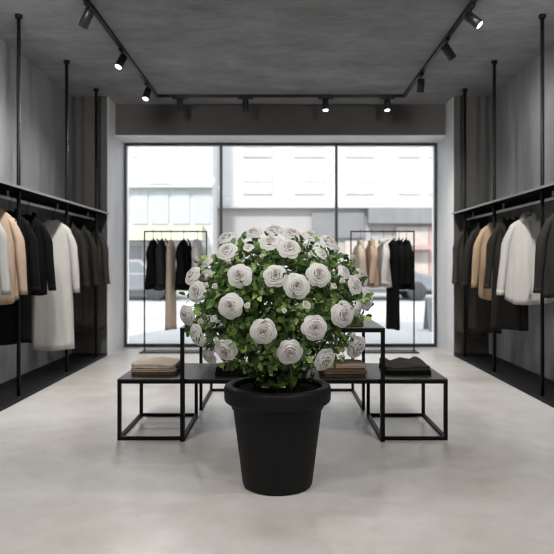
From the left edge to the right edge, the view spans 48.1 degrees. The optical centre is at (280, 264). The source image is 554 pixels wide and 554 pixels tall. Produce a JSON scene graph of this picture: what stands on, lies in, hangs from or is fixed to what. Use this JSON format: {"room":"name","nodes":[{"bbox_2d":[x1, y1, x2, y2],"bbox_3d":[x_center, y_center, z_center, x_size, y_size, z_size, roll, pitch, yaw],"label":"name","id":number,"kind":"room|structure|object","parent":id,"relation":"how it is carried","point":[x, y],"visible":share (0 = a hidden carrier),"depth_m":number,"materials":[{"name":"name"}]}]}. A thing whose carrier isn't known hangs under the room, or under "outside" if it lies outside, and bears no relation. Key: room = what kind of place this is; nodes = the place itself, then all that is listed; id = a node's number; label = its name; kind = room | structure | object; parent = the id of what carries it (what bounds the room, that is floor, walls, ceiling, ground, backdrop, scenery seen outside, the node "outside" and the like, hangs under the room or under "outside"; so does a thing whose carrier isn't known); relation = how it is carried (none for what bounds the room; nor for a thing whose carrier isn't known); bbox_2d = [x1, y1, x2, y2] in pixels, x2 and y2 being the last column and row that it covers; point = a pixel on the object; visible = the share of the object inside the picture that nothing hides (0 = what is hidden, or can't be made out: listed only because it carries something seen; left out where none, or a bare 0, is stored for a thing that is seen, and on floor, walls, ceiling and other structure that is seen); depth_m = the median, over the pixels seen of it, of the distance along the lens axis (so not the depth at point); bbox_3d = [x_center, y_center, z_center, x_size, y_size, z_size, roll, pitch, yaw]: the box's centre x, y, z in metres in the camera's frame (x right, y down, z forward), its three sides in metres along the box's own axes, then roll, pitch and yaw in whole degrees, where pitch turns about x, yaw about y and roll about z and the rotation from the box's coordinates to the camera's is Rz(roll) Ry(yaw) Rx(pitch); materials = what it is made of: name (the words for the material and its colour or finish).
{"room":"clothing store","nodes":[
{"label":"clothing store","id":0,"kind":"room"},
{"bbox_2d":[0,38,71,383],"bbox_3d":[-2.875,-0.515,2.505,0.250,3.430,11.410,0,0,0],"label":"wall","id":1,"kind":"structure","parent":0,"point":[42,99],"depth_m":6.88,"materials":[{"name":"concrete"}]},
{"bbox_2d":[0,353,106,411],"bbox_3d":[-2.520,1.183,2.595,0.460,0.035,11.190,0,0,0],"label":"platform","id":2,"kind":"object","parent":1,"relation":"attached to","point":[34,381],"depth_m":6.45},
{"bbox_2d":[0,14,108,395],"bbox_3d":[-2.505,-0.532,4.593,0.481,3.395,7.185,0,0,0],"label":"clothes rack","id":3,"kind":"object","parent":2,"relation":"on","point":[19,194],"visible":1,"depth_m":6.14,"materials":[{"name":"metal"}]},
{"bbox_3d":[-2.448,-0.495,5.594,0.330,0.259,0.032,0,0,-22],"label":"clothes hanger","id":4,"kind":"object","parent":3,"relation":"hanging from","visible":0},
{"bbox_2d":[0,208,40,344],"bbox_3d":[-2.444,0.102,5.586,0.529,1.228,0.172,0,0,-22],"label":"coat","id":5,"kind":"object","parent":4,"relation":"hanging from","point":[8,313],"visible":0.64,"depth_m":5.60,"materials":[{"name":"black fabric"}]},
{"bbox_3d":[-2.448,-0.495,6.674,0.330,0.259,0.032,0,0,-22],"label":"clothes hanger","id":6,"kind":"object","parent":3,"relation":"hanging from","visible":0},
{"bbox_2d":[32,219,79,350],"bbox_3d":[-2.445,0.211,6.666,0.548,1.411,0.166,0,0,-22],"label":"coat","id":7,"kind":"object","parent":6,"relation":"hanging from","point":[53,315],"visible":0.74,"depth_m":6.65,"materials":[{"name":"white fabric"}]},
{"bbox_3d":[-2.448,-0.495,5.984,0.330,0.259,0.032,0,0,-22],"label":"clothes hanger","id":8,"kind":"object","parent":3,"relation":"hanging from","visible":0},
{"bbox_2d":[21,212,55,295],"bbox_3d":[-2.443,-0.108,5.973,0.529,0.808,0.169,0,0,-22],"label":"jacket","id":9,"kind":"object","parent":8,"relation":"hanging from","point":[44,240],"visible":0.41,"depth_m":6.00,"materials":[{"name":"black fabric"}]},
{"bbox_2d":[72,96,106,352],"bbox_3d":[-2.522,-0.515,8.200,0.456,3.430,0.020,0,0,0],"label":"wall panel","id":10,"kind":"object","parent":1,"relation":"attached to","point":[83,107],"depth_m":8.19,"materials":[{"name":"paint"}]},
{"bbox_2d":[107,97,128,355],"bbox_3d":[-2.645,-0.515,8.790,0.710,3.430,1.160,0,0,0],"label":"trim","id":11,"kind":"structure","parent":1,"relation":"attached to","point":[115,147],"depth_m":8.61,"materials":[{"name":"paint"}]},
{"bbox_2d":[0,347,553,553],"bbox_3d":[0.000,1.275,2.985,6.000,0.150,12.370,0,0,0],"label":"floor","id":12,"kind":"structure","parent":0,"point":[68,485],"depth_m":3.50,"materials":[{"name":"concrete"}]},
{"bbox_2d":[139,231,206,352],"bbox_3d":[-1.448,0.364,8.550,0.945,1.671,0.280,0,0,0],"label":"rack","id":13,"kind":"object","parent":12,"relation":"on","point":[144,350],"visible":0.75,"depth_m":8.54,"materials":[{"name":"black metal"}]},
{"bbox_2d":[179,225,373,495],"bbox_3d":[-0.022,0.489,3.396,1.024,1.421,0.979,0,0,-33],"label":"rose bush","id":14,"kind":"object","parent":12,"relation":"on","point":[277,417],"visible":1,"depth_m":3.17,"materials":[{"name":"green plant"}]},
{"bbox_2d":[117,363,447,439],"bbox_3d":[0.014,0.990,4.585,2.260,0.420,0.690,0,0,0],"label":"display table","id":15,"kind":"object","parent":12,"relation":"on","point":[195,373],"visible":0.66,"depth_m":4.30,"materials":[{"name":"metal"}]},
{"bbox_2d":[132,369,179,375],"bbox_3d":[-0.896,0.768,4.527,0.330,0.023,0.339,0,0,-1],"label":"sweater","id":16,"kind":"object","parent":15,"relation":"on","point":[177,371],"visible":0.34,"depth_m":4.36,"materials":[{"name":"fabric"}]},
{"bbox_2d":[131,364,179,371],"bbox_3d":[-0.899,0.743,4.531,0.328,0.028,0.339,0,0,1],"label":"sweater","id":17,"kind":"object","parent":16,"relation":"on","point":[175,369],"visible":0.35,"depth_m":4.37,"materials":[{"name":"beige fabric"}]},
{"bbox_2d":[131,357,179,368],"bbox_3d":[-0.900,0.711,4.529,0.323,0.038,0.328,0,0,2],"label":"sweater","id":18,"kind":"object","parent":17,"relation":"on","point":[155,362],"visible":0.92,"depth_m":4.44,"materials":[{"name":"beige fabric"}]},
{"bbox_2d":[319,371,365,376],"bbox_3d":[0.441,0.770,4.459,0.321,0.018,0.299,0,0,-2],"label":"shirt","id":19,"kind":"object","parent":15,"relation":"on","point":[320,372],"visible":0.3,"depth_m":4.31,"materials":[{"name":"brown fabric"}]},
{"bbox_2d":[321,369,366,373],"bbox_3d":[0.446,0.750,4.460,0.320,0.021,0.299,0,0,-2],"label":"shirt","id":20,"kind":"object","parent":19,"relation":"on","point":[365,370],"visible":0.4,"depth_m":4.32,"materials":[{"name":"brown fabric"}]},
{"bbox_2d":[323,368,364,370],"bbox_3d":[0.440,0.730,4.462,0.315,0.020,0.294,0,0,1],"label":"shirt","id":21,"kind":"object","parent":20,"relation":"on","point":[327,369],"visible":0.33,"depth_m":4.32,"materials":[{"name":"brown fabric"}]},
{"bbox_2d":[329,359,364,367],"bbox_3d":[0.442,0.706,4.455,0.313,0.027,0.288,0,0,1],"label":"shirt","id":22,"kind":"object","parent":21,"relation":"on","point":[348,363],"visible":0.63,"depth_m":4.36,"materials":[{"name":"beige fabric"}]},
{"bbox_2d":[379,364,430,374],"bbox_3d":[0.909,0.765,4.559,0.340,0.029,0.360,0,0,0],"label":"trousers","id":23,"kind":"object","parent":15,"relation":"on","point":[387,372],"visible":0.38,"depth_m":4.38,"materials":[{"name":"black fabric"}]},
{"bbox_2d":[379,356,429,370],"bbox_3d":[0.908,0.723,4.559,0.328,0.054,0.339,0,0,0],"label":"sweater","id":24,"kind":"object","parent":23,"relation":"on","point":[414,363],"visible":0.88,"depth_m":4.46,"materials":[{"name":"black fabric"}]},
{"bbox_3d":[-0.279,0.766,4.476,0.358,0.026,0.319,0,0,2],"label":"shirt","id":25,"kind":"object","parent":15,"relation":"on","visible":0},
{"bbox_2d":[216,362,253,372],"bbox_3d":[-0.279,0.736,4.485,0.350,0.034,0.310,0,0,2],"label":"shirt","id":26,"kind":"object","parent":25,"relation":"on","point":[218,369],"visible":0.27,"depth_m":4.34,"materials":[{"name":"black fabric"}]},
{"bbox_2d":[180,310,384,441],"bbox_3d":[0.014,0.812,5.060,1.390,0.775,1.720,0,0,0],"label":"display table","id":27,"kind":"object","parent":12,"relation":"on","point":[369,326],"visible":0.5,"depth_m":4.21,"materials":[{"name":"metal"}]},
{"bbox_2d":[347,319,362,325],"bbox_3d":[0.434,0.402,4.413,0.301,0.044,0.259,0,0,1],"label":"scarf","id":28,"kind":"object","parent":27,"relation":"on","point":[359,322],"visible":0.13,"depth_m":4.29,"materials":[{"name":"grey fabric"}]},
{"bbox_2d":[350,231,418,352],"bbox_3d":[1.407,0.364,8.550,0.959,1.671,0.280,0,0,0],"label":"rack","id":29,"kind":"object","parent":12,"relation":"on","point":[413,350],"visible":0.73,"depth_m":8.54,"materials":[{"name":"black metal"}]},
{"bbox_3d":[1.628,-0.357,8.548,0.032,0.259,0.270,0,0,-18],"label":"clothes hanger","id":30,"kind":"object","parent":29,"relation":"hanging from","visible":0},
{"bbox_2d":[394,238,406,289],"bbox_3d":[1.632,-0.019,8.549,0.208,0.711,0.402,0,0,-18],"label":"jacket","id":31,"kind":"object","parent":30,"relation":"hanging from","point":[401,252],"visible":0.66,"depth_m":8.37,"materials":[{"name":"black fabric"}]},
{"bbox_2d":[0,0,553,103],"bbox_3d":[0.000,-2.380,3.085,6.400,0.300,12.570,0,0,0],"label":"ceiling","id":32,"kind":"structure","parent":0,"point":[180,46],"depth_m":6.27,"materials":[{"name":"paint"}]},
{"bbox_2d":[83,0,477,97],"bbox_3d":[0.000,-2.212,2.969,3.276,0.035,10.338,0,0,0],"label":"track","id":33,"kind":"object","parent":32,"relation":"attached to","point":[97,14],"visible":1,"depth_m":7.98,"materials":[{"name":"black metal"}]},
{"bbox_2d":[78,1,94,28],"bbox_3d":[-1.638,-2.093,5.220,0.144,0.204,0.140,0,0,0],"label":"track spotlight","id":34,"kind":"object","parent":33,"relation":"hanging from","point":[88,14],"visible":1,"depth_m":5.20,"materials":[{"name":"black metal"}]},
{"bbox_2d":[114,48,127,69],"bbox_3d":[-1.627,-2.092,6.342,0.096,0.205,0.162,0,0,23],"label":"track spotlight","id":35,"kind":"object","parent":33,"relation":"attached to","point":[122,59],"visible":1,"depth_m":6.31,"materials":[{"name":"black metal"}]},
{"bbox_2d":[142,83,151,100],"bbox_3d":[-1.622,-2.092,7.543,0.082,0.207,0.158,0,0,19],"label":"track spotlight","id":36,"kind":"object","parent":33,"relation":"hanging from","point":[147,91],"visible":1,"depth_m":7.51,"materials":[{"name":"black metal"}]},
{"bbox_2d":[172,97,187,111],"bbox_3d":[-1.316,-2.101,8.132,0.200,0.187,0.126,0,0,0],"label":"track spotlight","id":37,"kind":"object","parent":33,"relation":"hanging from","point":[179,99],"visible":1,"depth_m":8.10,"materials":[{"name":"grey metal"}]},
{"bbox_2d":[238,97,252,111],"bbox_3d":[-0.458,-2.101,8.132,0.200,0.187,0.126,0,0,0],"label":"track spotlight","id":38,"kind":"object","parent":33,"relation":"hanging from","point":[245,102],"visible":1,"depth_m":8.10,"materials":[{"name":"grey metal"}]},
{"bbox_2d":[318,97,332,111],"bbox_3d":[0.589,-2.102,8.112,0.200,0.186,0.112,0,0,0],"label":"track spotlight","id":39,"kind":"object","parent":33,"relation":"hanging from","point":[325,102],"visible":1,"depth_m":8.09,"materials":[{"name":"black metal"}]},
{"bbox_2d":[379,97,394,111],"bbox_3d":[1.395,-2.102,8.112,0.200,0.186,0.112,0,0,0],"label":"track spotlight","id":40,"kind":"object","parent":33,"relation":"hanging from","point":[386,99],"visible":1,"depth_m":8.09,"materials":[{"name":"black metal"}]},
{"bbox_2d":[417,73,424,92],"bbox_3d":[1.619,-2.091,7.151,0.085,0.207,0.142,0,0,0],"label":"track spotlight","id":41,"kind":"object","parent":33,"relation":"hanging from","point":[421,81],"visible":1,"depth_m":7.13,"materials":[{"name":"black metal"}]},
{"bbox_2d":[441,38,455,60],"bbox_3d":[1.642,-2.095,6.050,0.156,0.199,0.140,0,0,0],"label":"track spotlight","id":42,"kind":"object","parent":33,"relation":"hanging from","point":[446,49],"visible":1,"depth_m":6.03,"materials":[{"name":"black metal"}]},
{"bbox_2d":[464,4,483,28],"bbox_3d":[1.635,-2.097,5.265,0.124,0.196,0.168,0,0,-44],"label":"track spotlight","id":43,"kind":"object","parent":33,"relation":"hanging from","point":[470,17],"visible":1,"depth_m":5.24,"materials":[{"name":"black metal"}]},
{"bbox_2d":[224,375,330,495],"bbox_3d":[-0.017,0.926,3.400,0.584,0.548,0.584,0,0,0],"label":"pot","id":44,"kind":"object","parent":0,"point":[277,428],"depth_m":3.21,"materials":[{"name":"black plastic"}]},
{"bbox_2d":[124,143,436,346],"bbox_3d":[0.000,-0.292,9.105,4.580,2.985,0.070,0,0,0],"label":"window","id":45,"kind":"structure","parent":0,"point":[221,145],"depth_m":9.07,"materials":[{"name":"metal"}]},
{"bbox_2d":[115,104,445,134],"bbox_3d":[0.000,-2.015,8.985,4.580,0.430,0.770,0,0,0],"label":"wall","id":46,"kind":"structure","parent":0,"point":[130,119],"depth_m":8.60,"materials":[{"name":"paint"}]},
{"bbox_2d":[115,135,445,146],"bbox_3d":[0.000,-1.792,8.985,4.580,0.015,0.770,0,0,0],"label":"trim","id":47,"kind":"structure","parent":46,"relation":"attached to","point":[124,138],"depth_m":8.82,"materials":[{"name":"paint"}]},
{"bbox_2d":[489,44,553,380],"bbox_3d":[2.875,-0.515,2.505,0.250,3.430,11.410,0,0,0],"label":"wall","id":48,"kind":"structure","parent":0,"point":[517,99],"depth_m":6.96,"materials":[{"name":"concrete"}]},
{"bbox_2d":[432,97,453,355],"bbox_3d":[2.645,-0.515,8.790,0.710,3.430,1.160,0,0,0],"label":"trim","id":49,"kind":"structure","parent":48,"relation":"attached to","point":[445,147],"depth_m":8.66,"materials":[{"name":"paint"}]},
{"bbox_2d":[454,96,488,352],"bbox_3d":[2.522,-0.515,8.200,0.456,3.430,0.020,0,0,0],"label":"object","id":50,"kind":"structure","parent":48,"relation":"attached to","point":[477,107],"depth_m":8.19,"materials":[{"name":"paint"}]},
{"bbox_2d":[454,353,553,407],"bbox_3d":[2.520,1.183,2.595,0.460,0.035,11.190,0,0,0],"label":"platform","id":51,"kind":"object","parent":48,"relation":"attached to","point":[526,381],"depth_m":6.57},
{"bbox_2d":[452,14,553,395],"bbox_3d":[2.505,-0.532,4.593,0.481,3.395,7.185,0,0,0],"label":"clothes rack","id":52,"kind":"object","parent":51,"relation":"on","point":[541,194],"visible":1,"depth_m":6.32,"materials":[{"name":"metal"}]},
{"bbox_3d":[-1.139,-0.357,8.549,0.032,0.259,0.306,0,0,11],"label":"clothes hanger","id":53,"kind":"object","parent":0,"visible":0},
{"bbox_2d":[190,239,205,285],"bbox_3d":[-1.141,-0.017,8.549,0.190,0.680,0.441,0,0,11],"label":"blouse","id":54,"kind":"object","parent":53,"relation":"hanging from","point":[198,250],"visible":0.42,"depth_m":8.44,"materials":[{"name":"white fabric"}]},
{"bbox_3d":[-2.448,-0.495,7.054,0.330,0.259,0.032,0,0,-22],"label":"clothes hanger","id":55,"kind":"object","parent":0,"visible":0},
{"bbox_2d":[59,220,89,323],"bbox_3d":[-2.445,0.082,7.048,0.530,1.188,0.177,0,0,-22],"label":"coat","id":56,"kind":"object","parent":55,"relation":"hanging from","point":[80,241],"visible":0.34,"depth_m":7.07,"materials":[{"name":"grey fabric"}]},
{"bbox_3d":[-2.448,-0.495,7.434,0.330,0.259,0.032,0,0,-22],"label":"clothes hanger","id":57,"kind":"object","parent":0,"visible":0},
{"bbox_2d":[69,222,99,327],"bbox_3d":[-2.445,0.122,7.426,0.529,1.268,0.175,0,0,-22],"label":"coat","id":58,"kind":"object","parent":57,"relation":"hanging from","point":[92,254],"visible":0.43,"depth_m":7.45,"materials":[{"name":"grey fabric"}]},
{"bbox_3d":[-2.448,-0.495,7.934,0.330,0.259,0.032,0,0,-22],"label":"clothes hanger","id":59,"kind":"object","parent":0,"visible":0},
{"bbox_2d":[74,225,109,330],"bbox_3d":[-2.447,0.162,7.933,0.509,1.348,0.172,0,0,-22],"label":"coat","id":60,"kind":"object","parent":59,"relation":"hanging from","point":[102,248],"visible":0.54,"depth_m":7.94,"materials":[{"name":"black fabric"}]},
{"bbox_3d":[2.448,-0.495,6.614,0.330,0.259,0.032,0,0,22],"label":"clothes hanger","id":61,"kind":"object","parent":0,"visible":0},
{"bbox_2d":[484,217,528,330],"bbox_3d":[2.445,0.092,6.610,0.529,1.208,0.166,0,0,22],"label":"coat","id":62,"kind":"object","parent":61,"relation":"hanging from","point":[505,314],"visible":0.61,"depth_m":6.61,"materials":[{"name":"grey fabric"}]},
{"bbox_3d":[2.448,-0.495,7.414,0.330,0.259,0.032,0,0,22],"label":"clothes hanger","id":63,"kind":"object","parent":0,"visible":0},
{"bbox_2d":[462,222,501,333],"bbox_3d":[2.445,0.152,7.406,0.528,1.328,0.175,0,0,22],"label":"coat","id":64,"kind":"object","parent":63,"relation":"hanging from","point":[479,308],"visible":0.39,"depth_m":7.41,"materials":[{"name":"grey fabric"}]},
{"bbox_3d":[2.448,-0.495,7.964,0.330,0.259,0.032,0,0,22],"label":"clothes hanger","id":65,"kind":"object","parent":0,"visible":0},
{"bbox_2d":[452,225,485,336],"bbox_3d":[2.444,0.202,7.956,0.470,1.428,0.166,0,0,22],"label":"coat","id":66,"kind":"object","parent":65,"relation":"hanging from","point":[458,247],"visible":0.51,"depth_m":7.97,"materials":[{"name":"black fabric"}]},
{"bbox_3d":[-1.504,-0.357,8.549,0.032,0.259,0.216,0,0,11],"label":"clothes hanger","id":67,"kind":"object","parent":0,"visible":0},
{"bbox_2d":[165,240,176,329],"bbox_3d":[-1.508,0.272,8.552,0.120,1.232,0.258,0,0,11],"label":"dress","id":68,"kind":"object","parent":67,"relation":"hanging from","point":[170,294],"visible":0.99,"depth_m":8.45,"materials":[{"name":"beige fabric"}]},
{"bbox_3d":[1.546,-0.357,8.548,0.032,0.259,0.252,0,0,-18],"label":"clothes hanger","id":69,"kind":"object","parent":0,"visible":0},
{"bbox_2d":[386,240,399,330],"bbox_3d":[1.551,0.272,8.547,0.139,1.233,0.299,0,0,-18],"label":"dress","id":70,"kind":"object","parent":69,"relation":"hanging from","point":[393,293],"visible":0.84,"depth_m":8.44,"materials":[{"name":"black fabric"}]},
{"bbox_3d":[2.448,-0.495,5.314,0.330,0.259,0.032,0,0,22],"label":"clothes hanger","id":71,"kind":"object","parent":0,"visible":0},
{"bbox_2d":[533,213,553,297],"bbox_3d":[2.446,-0.113,5.311,0.528,0.798,0.168,0,0,22],"label":"jacket","id":72,"kind":"object","parent":71,"relation":"hanging from","point":[544,252],"visible":1,"depth_m":5.33,"materials":[{"name":"grey fabric"}]},
{"bbox_3d":[-1.752,-0.357,8.549,0.032,0.259,0.261,0,0,11],"label":"clothes hanger","id":73,"kind":"object","parent":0,"visible":0},
{"bbox_2d":[145,238,158,289],"bbox_3d":[-1.756,-0.019,8.549,0.194,0.711,0.394,0,0,11],"label":"jacket","id":74,"kind":"object","parent":73,"relation":"hanging from","point":[150,252],"visible":0.66,"depth_m":8.38,"materials":[{"name":"black fabric"}]},
{"bbox_3d":[-1.635,-0.357,8.549,0.032,0.259,0.261,0,0,11],"label":"clothes hanger","id":75,"kind":"object","parent":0,"visible":0},
{"bbox_2d":[153,238,167,290],"bbox_3d":[-1.642,-0.012,8.550,0.189,0.725,0.393,0,0,11],"label":"jacket","id":76,"kind":"object","parent":75,"relation":"hanging from","point":[160,252],"visible":0.8,"depth_m":8.40,"materials":[{"name":"grey fabric"}]},
{"label":"clothes hanger","id":77,"kind":"object","parent":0,"visible":0},
{"bbox_2d":[175,238,191,290],"bbox_3d":[-1.336,-0.012,8.550,0.189,0.725,0.483,0,0,14],"label":"jacket","id":78,"kind":"object","parent":77,"relation":"hanging from","point":[183,253],"visible":0.86,"depth_m":8.40,"materials":[{"name":"black fabric"}]},
{"bbox_3d":[1.732,-0.357,8.549,0.032,0.259,0.288,0,0,-11],"label":"clothes hanger","id":79,"kind":"object","parent":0,"visible":0},
{"bbox_2d":[401,238,414,289],"bbox_3d":[1.738,-0.019,8.550,0.190,0.711,0.424,0,0,-11],"label":"jacket","id":80,"kind":"object","parent":79,"relation":"hanging from","point":[410,282],"visible":0.51,"depth_m":8.36,"materials":[{"name":"black fabric"}]},
{"bbox_3d":[2.447,-0.495,6.075,0.330,0.259,0.032,0,0,26],"label":"clothes hanger","id":81,"kind":"object","parent":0,"visible":0},
{"bbox_2d":[496,211,553,304],"bbox_3d":[2.443,-0.070,6.067,0.622,0.925,0.176,0,0,26],"label":"coat","id":82,"kind":"object","parent":81,"relation":"hanging from","point":[518,246],"visible":0.73,"depth_m":6.07,"materials":[{"name":"white fabric"}]},
{"label":"clothes hanger","id":83,"kind":"object","parent":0,"visible":0},
{"bbox_2d":[377,237,391,287],"bbox_3d":[1.417,-0.042,8.551,0.200,0.703,0.409,0,0,-11],"label":"shirt","id":84,"kind":"object","parent":83,"relation":"hanging from","point":[384,273],"visible":0.88,"depth_m":8.41,"materials":[{"name":"white fabric"}]},
{"bbox_3d":[-2.448,-0.495,4.974,0.330,0.259,0.032,0,0,-22],"label":"clothes hanger","id":85,"kind":"object","parent":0,"visible":0},
{"bbox_2d":[0,223,10,294],"bbox_3d":[-2.445,-0.104,4.969,0.525,0.780,0.166,0,0,-22],"label":"sweater","id":86,"kind":"object","parent":85,"relation":"hanging from","point":[4,262],"visible":1,"depth_m":5.00,"materials":[{"name":"grey fabric"}]},
{"bbox_3d":[-2.448,-0.495,5.314,0.330,0.259,0.032,0,0,-22],"label":"clothes hanger","id":87,"kind":"object","parent":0,"visible":0},
{"bbox_2d":[0,208,27,304],"bbox_3d":[-2.447,-0.075,5.313,0.522,0.838,0.160,0,0,-22],"label":"sweater","id":88,"kind":"object","parent":87,"relation":"hanging from","point":[16,242],"visible":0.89,"depth_m":5.33,"materials":[{"name":"beige fabric"}]},
{"bbox_3d":[2.448,-0.495,7.074,0.330,0.259,0.032,0,0,22],"label":"clothes hanger","id":89,"kind":"object","parent":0,"visible":0},
{"bbox_2d":[471,222,500,299],"bbox_3d":[2.445,-0.046,7.065,0.524,0.897,0.166,0,0,22],"label":"coat","id":90,"kind":"object","parent":89,"relation":"hanging from","point":[479,248],"visible":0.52,"depth_m":7.08,"materials":[{"name":"beige fabric"}]},
{"bbox_3d":[1.249,-0.357,8.549,0.032,0.259,0.270,0,0,-11],"label":"clothes hanger","id":91,"kind":"object","parent":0,"visible":0},
{"bbox_2d":[365,239,379,287],"bbox_3d":[1.252,-0.024,8.549,0.191,0.666,0.402,0,0,-11],"label":"sweater","id":92,"kind":"object","parent":91,"relation":"hanging from","point":[371,252],"visible":0.83,"depth_m":8.41,"materials":[{"name":"beige fabric"}]},
{"bbox_3d":[1.097,-0.357,8.549,0.032,0.259,0.243,0,0,-11],"label":"clothes hanger","id":93,"kind":"object","parent":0,"visible":0},
{"bbox_2d":[352,239,367,286],"bbox_3d":[1.102,-0.030,8.550,0.189,0.652,0.369,0,0,-11],"label":"hanging garment","id":94,"kind":"object","parent":93,"relation":"hanging from","point":[359,250],"visible":0.52,"depth_m":8.42,"materials":[{"name":"beige fabric"}]},
{"label":"outside","id":95,"kind":"structure","parent":0,"visible":0},
{"bbox_2d":[129,294,431,297],"bbox_3d":[1.000,1.300,26.600,42.000,0.200,6.800,0,0,0],"label":"pavement","id":96,"kind":"structure","parent":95,"point":[374,295],"depth_m":23.62,"materials":[{"name":"grey concrete"}]},
{"bbox_2d":[129,147,216,295],"bbox_3d":[-8.291,-3.300,24.500,11.418,9.000,2.800,0,0,0],"label":"building","id":97,"kind":"structure","parent":96,"relation":"on","point":[171,188],"depth_m":23.95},
{"bbox_2d":[217,147,431,293],"bbox_3d":[3.984,-3.800,27.450,14.032,10.000,5.100,0,0,0],"label":"building","id":98,"kind":"structure","parent":96,"relation":"on","point":[380,188],"depth_m":26.00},
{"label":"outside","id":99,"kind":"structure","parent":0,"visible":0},
{"bbox_2d":[129,319,431,342],"bbox_3d":[0.000,1.280,11.635,28.000,0.140,4.530,0,0,0],"label":"pavement","id":100,"kind":"structure","parent":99,"point":[155,332],"depth_m":10.95,"materials":[{"name":"grey concrete"}]},
{"bbox_2d":[423,298,431,331],"bbox_3d":[2.801,0.915,11.500,0.200,0.590,0.500,0,0,0],"label":"board","id":101,"kind":"object","parent":100,"relation":"on","point":[427,324],"visible":0.5,"depth_m":11.43,"materials":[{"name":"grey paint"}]},
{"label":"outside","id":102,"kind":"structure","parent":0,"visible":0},
{"bbox_2d":[129,298,424,317],"bbox_3d":[1.000,1.320,18.625,42.000,0.160,9.150,0,0,0],"label":"road","id":103,"kind":"structure","parent":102,"point":[153,309],"depth_m":18.09,"materials":[{"name":"grey asphalt"}]},
{"bbox_2d":[129,259,178,300],"bbox_3d":[-5.600,0.520,22.200,4.200,1.439,1.800,0,0,0],"label":"parked car","id":104,"kind":"object","parent":103,"relation":"on","point":[136,266],"visible":0.16,"depth_m":21.33,"materials":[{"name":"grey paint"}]},
{"bbox_2d":[129,318,423,318],"bbox_3d":[1.000,1.304,13.975,42.000,0.192,0.150,0,0,0],"label":"kerb","id":105,"kind":"object","parent":103,"relation":"on","point":[129,318],"depth_m":14.00,"materials":[{"name":"grey concrete"}]},
{"bbox_2d":[329,271,431,300],"bbox_3d":[3.400,0.520,22.200,4.200,1.439,1.800,0,0,0],"label":"parked car","id":106,"kind":"object","parent":103,"relation":"on","point":[423,282],"visible":0.25,"depth_m":21.34,"materials":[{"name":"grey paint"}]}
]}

